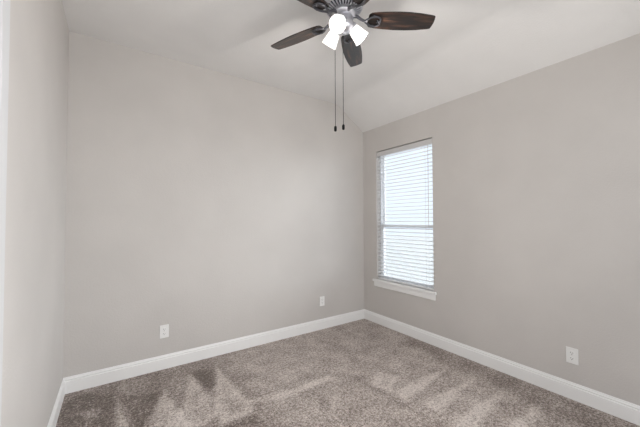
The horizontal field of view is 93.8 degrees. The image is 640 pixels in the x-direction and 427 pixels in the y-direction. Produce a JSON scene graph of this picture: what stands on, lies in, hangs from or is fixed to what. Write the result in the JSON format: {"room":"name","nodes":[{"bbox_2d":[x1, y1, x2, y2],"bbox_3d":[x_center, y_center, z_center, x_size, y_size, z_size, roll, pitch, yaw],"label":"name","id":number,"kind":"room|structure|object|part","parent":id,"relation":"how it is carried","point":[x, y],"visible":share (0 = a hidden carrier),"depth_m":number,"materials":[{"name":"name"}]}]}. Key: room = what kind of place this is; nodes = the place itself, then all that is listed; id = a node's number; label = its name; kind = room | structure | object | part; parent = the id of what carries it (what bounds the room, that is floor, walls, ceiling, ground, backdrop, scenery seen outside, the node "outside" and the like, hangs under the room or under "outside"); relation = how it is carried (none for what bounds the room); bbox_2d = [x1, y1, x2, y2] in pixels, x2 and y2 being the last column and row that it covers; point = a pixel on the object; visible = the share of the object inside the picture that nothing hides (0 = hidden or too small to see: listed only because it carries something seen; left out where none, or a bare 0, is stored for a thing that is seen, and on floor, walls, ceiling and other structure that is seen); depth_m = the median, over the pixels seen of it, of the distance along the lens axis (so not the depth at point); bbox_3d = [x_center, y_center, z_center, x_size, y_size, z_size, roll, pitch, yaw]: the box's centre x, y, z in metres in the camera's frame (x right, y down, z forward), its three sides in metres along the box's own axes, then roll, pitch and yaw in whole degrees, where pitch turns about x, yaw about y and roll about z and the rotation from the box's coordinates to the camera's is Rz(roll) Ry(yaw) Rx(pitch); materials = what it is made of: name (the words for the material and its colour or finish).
{"room":"empty bedroom","nodes":[
{"label":"empty bedroom","id":0,"kind":"room"},
{"bbox_2d":[1,0,68,426],"bbox_3d":[-1.072,-0.124,0.903,0.130,3.000,3.276,1,-2,-34],"label":"wall","id":1,"kind":"structure","parent":0,"point":[35,231],"depth_m":1.41,"materials":[{"name":"beige paint"}]},
{"bbox_2d":[0,0,10,426],"bbox_3d":[-0.775,0.257,0.590,0.016,2.120,0.920,1,-2,-34],"label":"trim","id":2,"kind":"structure","parent":1,"relation":"attached to","point":[4,4],"depth_m":0.95,"materials":[{"name":"white paint"}]},
{"bbox_2d":[47,378,64,426],"bbox_3d":[-1.483,1.284,1.603,0.014,0.120,1.596,1,-2,-34],"label":"baseboard","id":3,"kind":"structure","parent":1,"relation":"attached to","point":[54,416],"depth_m":1.98,"materials":[{"name":"white paint"}]},
{"bbox_2d":[63,31,363,377],"bbox_3d":[-0.715,-0.070,3.211,3.327,3.000,0.130,1,-2,-34],"label":"wall","id":4,"kind":"structure","parent":0,"point":[212,206],"depth_m":2.81,"materials":[{"name":"beige paint"}]},
{"bbox_2d":[160,324,168,338],"bbox_3d":[-1.377,1.043,2.644,0.072,0.114,0.009,1,-2,-34],"label":"electrical outlet","id":5,"kind":"object","parent":4,"relation":"attached to","point":[164,329],"visible":1,"depth_m":2.64,"materials":[{"name":"white plastic"}]},
{"bbox_2d":[64,309,363,393],"bbox_3d":[-0.670,1.318,3.118,3.067,0.120,0.014,1,-2,-34],"label":"baseboard","id":6,"kind":"structure","parent":4,"relation":"attached to","point":[91,379],"depth_m":2.77,"materials":[{"name":"white paint"}]},
{"bbox_2d":[320,296,324,305],"bbox_3d":[0.025,1.056,3.604,0.072,0.114,0.009,1,-2,-34],"label":"electrical outlet","id":7,"kind":"object","parent":4,"relation":"attached to","point":[322,299],"visible":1,"depth_m":3.60,"materials":[{"name":"white plastic"}]},
{"bbox_2d":[56,319,639,426],"bbox_3d":[0.215,1.369,1.824,3.067,0.050,3.146,1,-2,-34],"label":"floor","id":8,"kind":"structure","parent":0,"point":[363,372],"depth_m":2.27,"materials":[{"name":"beige carpet"}]},
{"bbox_2d":[62,0,639,131],"bbox_3d":[0.209,-1.363,1.887,3.089,0.445,3.176,1,-2,-34],"label":"ceiling","id":9,"kind":"structure","parent":0,"point":[470,46],"depth_m":2.36,"materials":[{"name":"paint"}]},
{"bbox_2d":[271,0,434,131],"bbox_3d":[0.127,-0.971,1.802,1.059,0.935,1.080,1,-2,-34],"label":"ceiling fan","id":10,"kind":"object","parent":9,"relation":"hanging from","point":[342,13],"visible":1,"depth_m":1.84,"materials":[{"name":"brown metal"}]},
{"bbox_3d":[-0.154,-1.187,2.029,0.414,0.033,0.129,-1,-2,33],"label":"blade","id":11,"kind":"part","parent":10,"relation":"part of","materials":[{"name":"brown wood"}]},
{"bbox_3d":[-0.130,-1.197,1.610,0.414,0.033,0.129,1,-2,-39],"label":"blade","id":12,"kind":"part","parent":10,"relation":"part of","materials":[{"name":"brown wood"}]},
{"bbox_3d":[0.070,-1.105,1.908,0.098,0.119,0.119,1,-2,-34],"label":"lamp shade","id":13,"kind":"part","parent":10,"relation":"part of","materials":[{"name":"white glass"}]},
{"bbox_3d":[0.094,-0.838,1.843,0.003,0.605,0.003,1,-2,-34],"label":"pull chain","id":14,"kind":"part","parent":10,"relation":"part of","materials":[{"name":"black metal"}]},
{"bbox_3d":[0.113,-1.109,1.734,0.097,0.119,0.118,-1,-2,36],"label":"lamp shade","id":15,"kind":"part","parent":10,"relation":"part of","materials":[{"name":"white glass"}]},
{"bbox_3d":[0.114,-1.129,1.758,0.062,0.067,0.056,1,-2,-34],"label":"bulb","id":16,"kind":"part","parent":10,"relation":"part of","materials":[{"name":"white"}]},
{"bbox_3d":[0.143,-0.823,1.842,0.003,0.556,0.003,1,-2,-34],"label":"pull chain","id":17,"kind":"part","parent":10,"relation":"part of","materials":[{"name":"black metal"}]},
{"bbox_3d":[0.237,-1.184,2.182,0.129,0.033,0.414,-1,-1,15],"label":"blade","id":18,"kind":"part","parent":10,"relation":"part of","materials":[{"name":"brown wood"}]},
{"bbox_3d":[0.242,-1.107,1.849,0.118,0.119,0.101,1,-2,-34],"label":"lamp shade","id":19,"kind":"part","parent":10,"relation":"part of","materials":[{"name":"white glass"}]},
{"bbox_3d":[0.276,-1.201,1.504,0.129,0.033,0.414,0,-1,-21],"label":"blade","id":20,"kind":"part","parent":10,"relation":"part of","materials":[{"name":"brown wood"}]},
{"bbox_3d":[0.503,-1.193,1.857,0.414,0.033,0.129,0,-1,-3],"label":"blade","id":21,"kind":"part","parent":10,"relation":"part of","materials":[{"name":"brown wood"}]},
{"bbox_2d":[363,33,639,405],"bbox_3d":[1.566,-0.090,2.709,0.130,3.000,3.276,1,-2,-34],"label":"wall","id":22,"kind":"structure","parent":0,"point":[536,174],"depth_m":2.36,"materials":[{"name":"beige paint"}]},
{"bbox_2d":[373,144,436,300],"bbox_3d":[0.995,0.057,3.522,0.170,1.714,0.912,1,-2,-34],"label":"window","id":23,"kind":"structure","parent":22,"relation":"in","point":[404,288],"depth_m":3.65,"materials":[{"name":"white plastic"}]},
{"bbox_3d":[1.040,0.012,3.543,0.074,1.624,0.824,1,-2,-34],"label":"frame","id":24,"kind":"part","parent":23,"relation":"part of","materials":[{"name":"white plastic"}]},
{"bbox_3d":[0.968,0.838,3.482,0.096,0.030,0.912,1,-2,-34],"label":"sill","id":25,"kind":"part","parent":23,"relation":"part of","materials":[{"name":"white paint"}]},
{"bbox_2d":[377,138,433,289],"bbox_3d":[0.981,0.013,3.502,0.063,1.605,0.812,1,-2,-34],"label":"window blind","id":26,"kind":"object","parent":23,"relation":"attached to","point":[428,141],"visible":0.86,"depth_m":3.45,"materials":[{"name":"white plastic"}]},
{"bbox_3d":[0.805,0.033,3.765,0.056,1.554,0.002,1,-2,-34],"label":"ladder cord","id":27,"kind":"part","parent":26,"relation":"part of","materials":[{"name":"white fabric"}]},
{"bbox_3d":[0.987,0.806,3.485,0.052,0.018,0.808,1,-2,-34],"label":"rail","id":28,"kind":"part","parent":26,"relation":"part of","materials":[{"name":"white plastic"}]},
{"bbox_3d":[1.162,0.020,3.243,0.056,1.554,0.002,1,-2,-34],"label":"ladder cord","id":29,"kind":"part","parent":26,"relation":"part of","materials":[{"name":"white fabric"}]},
{"bbox_3d":[1.045,-0.305,3.554,0.024,0.950,0.784,1,-2,-34],"label":"sash","id":30,"kind":"part","parent":23,"relation":"part of","materials":[{"name":"white plastic"}]},
{"bbox_3d":[1.024,0.470,3.520,0.024,0.677,0.784,1,-2,-34],"label":"sash","id":31,"kind":"part","parent":23,"relation":"part of","materials":[{"name":"white plastic"}]},
{"bbox_2d":[364,309,639,425],"bbox_3d":[1.474,1.300,2.688,0.014,0.120,3.146,1,-2,-34],"label":"baseboard","id":32,"kind":"structure","parent":22,"relation":"attached to","point":[630,412],"depth_m":2.41,"materials":[{"name":"white paint"}]},
{"bbox_2d":[566,346,578,364],"bbox_3d":[1.832,1.034,2.176,0.009,0.114,0.072,1,-2,-34],"label":"electrical outlet","id":33,"kind":"object","parent":22,"relation":"attached to","point":[571,353],"visible":1,"depth_m":2.17,"materials":[{"name":"white plastic"}]},
{"label":"outside","id":34,"kind":"structure","parent":0,"visible":0},
{"bbox_2d":[385,236,433,284],"bbox_3d":[3.109,1.758,6.932,37.000,0.100,32.000,1,-2,-34],"label":"ground","id":35,"kind":"structure","parent":34,"point":[396,237],"depth_m":12.86,"materials":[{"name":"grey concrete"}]}
]}

